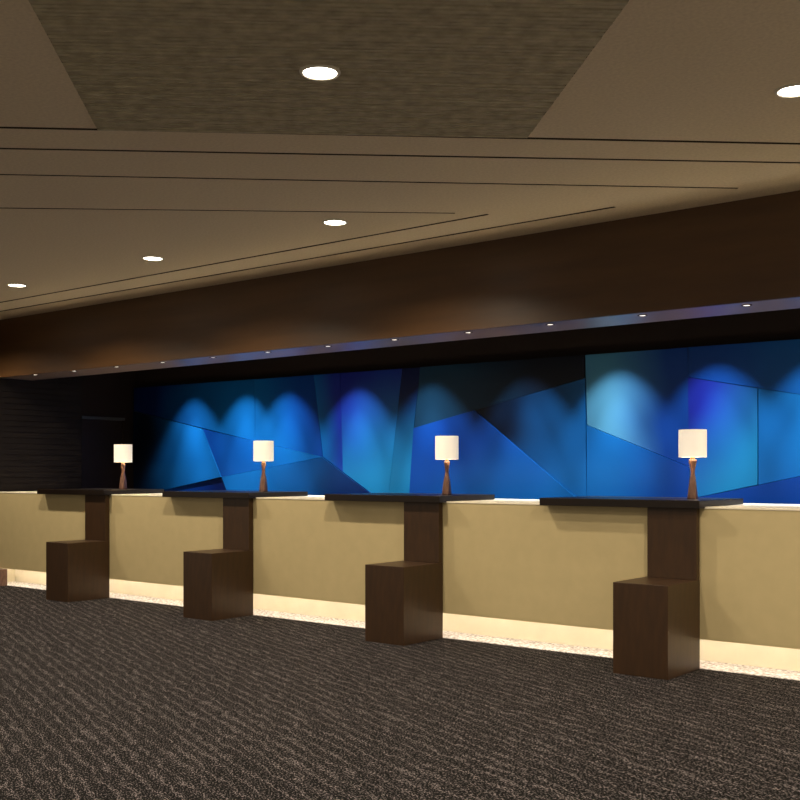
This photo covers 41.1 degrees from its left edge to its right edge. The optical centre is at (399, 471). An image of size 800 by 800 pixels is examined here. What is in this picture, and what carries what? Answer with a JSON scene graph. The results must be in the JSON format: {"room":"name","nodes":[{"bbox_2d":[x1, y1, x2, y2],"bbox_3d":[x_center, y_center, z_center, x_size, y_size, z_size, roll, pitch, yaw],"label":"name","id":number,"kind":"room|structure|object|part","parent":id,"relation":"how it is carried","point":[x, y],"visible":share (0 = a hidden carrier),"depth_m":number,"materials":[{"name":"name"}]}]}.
{"room":"hotel lobby","nodes":[
{"label":"hotel lobby","id":0,"kind":"room"},
{"bbox_2d":[0,371,134,488],"bbox_3d":[-4.869,-0.230,12.003,0.120,3.000,4.520,0,0,39],"label":"wall","id":1,"kind":"structure","parent":0,"point":[109,394],"depth_m":13.37,"materials":[{"name":"black"}]},
{"bbox_2d":[0,376,81,491],"bbox_3d":[-4.261,-0.133,12.663,0.009,2.765,1.110,0,0,39],"label":"wall panel","id":2,"kind":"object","parent":1,"relation":"attached to","point":[7,449],"depth_m":12.65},
{"bbox_2d":[82,419,121,488],"bbox_3d":[-3.753,0.307,13.383,0.085,1.925,0.630,0,0,39],"label":"door","id":3,"kind":"structure","parent":1,"relation":"in","point":[99,437],"depth_m":13.38,"materials":[{"name":"black wood"}]},
{"bbox_2d":[81,416,124,420],"bbox_3d":[-3.727,-0.672,13.356,0.060,0.035,0.640,0,0,39],"label":"trim","id":4,"kind":"structure","parent":1,"relation":"attached to","point":[83,417],"depth_m":13.33,"materials":[{"name":"grey"}]},
{"bbox_2d":[0,190,799,377],"bbox_3d":[0.625,-1.429,8.026,13.430,0.703,0.030,0,0,39],"label":"soffit","id":5,"kind":"structure","parent":1,"relation":"attached to","point":[745,250],"depth_m":8.17,"materials":[{"name":"brown wood"}]},
{"bbox_2d":[3,297,799,379],"bbox_3d":[0.774,-1.093,8.214,13.430,0.028,0.450,0,0,39],"label":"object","id":6,"kind":"structure","parent":1,"relation":"attached to","point":[791,303],"depth_m":8.43,"materials":[{"name":"brown paint"}]},
{"bbox_2d":[0,0,799,319],"bbox_3d":[-2.229,-1.790,4.527,13.530,0.120,9.120,0,0,39],"label":"ceiling","id":7,"kind":"structure","parent":0,"point":[676,106],"depth_m":6.08,"materials":[{"name":"paint"}]},
{"bbox_2d":[7,283,26,286],"bbox_3d":[-3.543,-1.732,9.861,0.180,0.021,0.180,0,0,39],"label":"recessed light","id":8,"kind":"object","parent":7,"relation":"in","point":[9,284],"visible":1,"depth_m":9.85,"materials":[{"name":"white"}]},
{"bbox_2d":[142,256,163,260],"bbox_3d":[-1.997,-1.732,8.618,0.180,0.021,0.180,0,0,39],"label":"recessed light","id":9,"kind":"object","parent":7,"relation":"in","point":[149,258],"visible":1,"depth_m":8.61,"materials":[{"name":"white"}]},
{"bbox_2d":[28,0,627,137],"bbox_3d":[-0.072,-1.747,2.233,2.188,0.042,6.621,0,0,-6],"label":"ceiling panel","id":10,"kind":"object","parent":7,"relation":"in","point":[433,68],"visible":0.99,"depth_m":4.48,"materials":[{"name":"brown"}]},
{"bbox_2d":[299,65,340,80],"bbox_3d":[-0.346,-1.732,4.611,0.180,0.021,0.180,0,0,39],"label":"recessed light","id":11,"kind":"object","parent":10,"relation":"attached to","point":[311,72],"visible":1,"depth_m":4.60,"materials":[{"name":"beige"}]},
{"bbox_2d":[322,219,347,225],"bbox_3d":[-0.450,-1.732,7.376,0.180,0.021,0.180,0,0,39],"label":"recessed light","id":12,"kind":"object","parent":7,"relation":"in","point":[332,222],"visible":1,"depth_m":7.36,"materials":[{"name":"white"}]},
{"bbox_2d":[774,83,799,97],"bbox_3d":[1.789,-1.732,4.828,0.180,0.021,0.180,0,0,39],"label":"recessed light","id":13,"kind":"object","parent":7,"relation":"in","point":[790,90],"visible":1,"depth_m":4.83,"materials":[{"name":"white"}]},
{"bbox_2d":[0,585,799,799],"bbox_3d":[-1.612,1.320,5.301,13.530,0.100,11.100,0,0,39],"label":"floor","id":14,"kind":"structure","parent":0,"point":[105,698],"depth_m":5.51,"materials":[{"name":"carpet"}]},
{"bbox_2d":[0,568,6,585],"bbox_3d":[-4.552,1.177,11.992,0.340,0.185,0.089,0,0,39],"label":"plinth block","id":15,"kind":"object","parent":14,"relation":"on","point":[3,572],"visible":1,"depth_m":11.88,"materials":[{"name":"brown wood"}]},
{"bbox_2d":[37,488,163,601],"bbox_3d":[-3.310,0.726,11.176,1.179,1.088,1.150,0,0,39],"label":"desk","id":16,"kind":"object","parent":14,"relation":"on","point":[76,570],"visible":0.97,"depth_m":10.61,"materials":[{"name":"brown wood"}]},
{"bbox_3d":[-3.082,0.465,10.848,0.341,0.461,0.050,0,0,39],"label":"post","id":17,"kind":"part","parent":16,"relation":"part of","materials":[{"name":"brown wood"}]},
{"bbox_2d":[114,444,131,488],"bbox_3d":[-2.886,-0.052,11.113,0.186,0.468,0.186,0,0,39],"label":"table lamp","id":18,"kind":"object","parent":16,"relation":"on","point":[122,453],"visible":1,"depth_m":11.05,"materials":[{"name":"white fabric"}]},
{"bbox_3d":[-2.886,-0.194,11.113,0.186,0.186,0.186,0,0,39],"label":"lamp shade","id":19,"kind":"part","parent":18,"relation":"part of","materials":[{"name":"beige fabric"}]},
{"bbox_2d":[162,490,307,620],"bbox_3d":[-1.680,0.726,9.876,1.179,1.088,1.150,0,0,39],"label":"desk","id":20,"kind":"object","parent":14,"relation":"on","point":[217,583],"visible":0.98,"depth_m":9.30,"materials":[{"name":"brown wood"}]},
{"bbox_3d":[-1.452,0.465,9.548,0.341,0.461,0.050,0,0,39],"label":"post","id":21,"kind":"part","parent":20,"relation":"part of","materials":[{"name":"brown wood"}]},
{"bbox_2d":[253,441,273,491],"bbox_3d":[-1.256,-0.052,9.813,0.186,0.468,0.186,0,0,39],"label":"table lamp","id":22,"kind":"object","parent":20,"relation":"on","point":[263,451],"visible":1,"depth_m":9.75,"materials":[{"name":"white fabric"}]},
{"bbox_3d":[-1.256,-0.194,9.813,0.186,0.186,0.186,0,0,39],"label":"lamp shade","id":23,"kind":"part","parent":22,"relation":"part of","materials":[{"name":"beige fabric"}]},
{"bbox_2d":[0,491,799,680],"bbox_3d":[0.806,0.748,8.390,13.200,1.045,0.954,0,0,39],"label":"reception counter","id":24,"kind":"object","parent":14,"relation":"on","point":[526,573],"depth_m":7.98,"materials":[{"name":"beige"}]},
{"bbox_2d":[0,491,799,510],"bbox_3d":[0.806,0.231,8.390,13.200,0.012,0.954,0,0,39],"label":"countertop","id":25,"kind":"structure","parent":24,"relation":"on","point":[745,506],"depth_m":7.99,"materials":[{"name":"beige"}]},
{"bbox_2d":[325,493,494,645],"bbox_3d":[-0.050,0.726,8.576,1.179,1.088,1.150,0,0,39],"label":"desk","id":26,"kind":"object","parent":14,"relation":"on","point":[404,599],"visible":1,"depth_m":8.01,"materials":[{"name":"brown wood"}]},
{"bbox_3d":[0.178,0.465,8.248,0.341,0.461,0.050,0,0,39],"label":"post","id":27,"kind":"part","parent":26,"relation":"part of","materials":[{"name":"brown wood"}]},
{"bbox_2d":[435,436,457,494],"bbox_3d":[0.374,-0.052,8.514,0.186,0.468,0.186,0,0,39],"label":"table lamp","id":28,"kind":"object","parent":26,"relation":"on","point":[446,447],"visible":1,"depth_m":8.45,"materials":[{"name":"white fabric"}]},
{"bbox_3d":[0.374,-0.194,8.514,0.186,0.186,0.186,0,0,39],"label":"lamp shade","id":29,"kind":"part","parent":28,"relation":"part of","materials":[{"name":"beige fabric"}]},
{"bbox_2d":[540,496,742,679],"bbox_3d":[1.557,0.726,7.295,1.179,1.088,1.150,0,0,39],"label":"desk","id":30,"kind":"object","parent":14,"relation":"on","point":[656,616],"visible":1,"depth_m":6.72,"materials":[{"name":"brown wood"}]},
{"bbox_3d":[1.785,0.465,6.967,0.341,0.461,0.050,0,0,39],"label":"post","id":31,"kind":"part","parent":30,"relation":"part of","materials":[{"name":"brown wood"}]},
{"bbox_2d":[678,429,706,498],"bbox_3d":[1.985,-0.052,7.229,0.186,0.468,0.186,0,0,39],"label":"table lamp","id":32,"kind":"object","parent":30,"relation":"on","point":[692,443],"visible":1,"depth_m":7.17,"materials":[{"name":"white fabric"}]},
{"bbox_3d":[1.985,-0.194,7.229,0.186,0.186,0.186,0,0,39],"label":"lamp shade","id":33,"kind":"part","parent":32,"relation":"part of","materials":[{"name":"beige fabric"}]},
{"bbox_2d":[135,308,799,387],"bbox_3d":[1.829,-0.230,9.617,13.530,3.000,0.100,0,0,39],"label":"wall","id":34,"kind":"structure","parent":0,"point":[777,325],"depth_m":10.15,"materials":[{"name":"black paint"}]},
{"bbox_2d":[133,339,799,503],"bbox_3d":[0.178,-0.102,10.805,9.114,1.941,0.095,0,0,39],"label":"mural","id":35,"kind":"object","parent":34,"relation":"attached to","point":[608,424],"visible":0.73,"depth_m":10.09,"materials":[{"name":"blue"}]}
]}

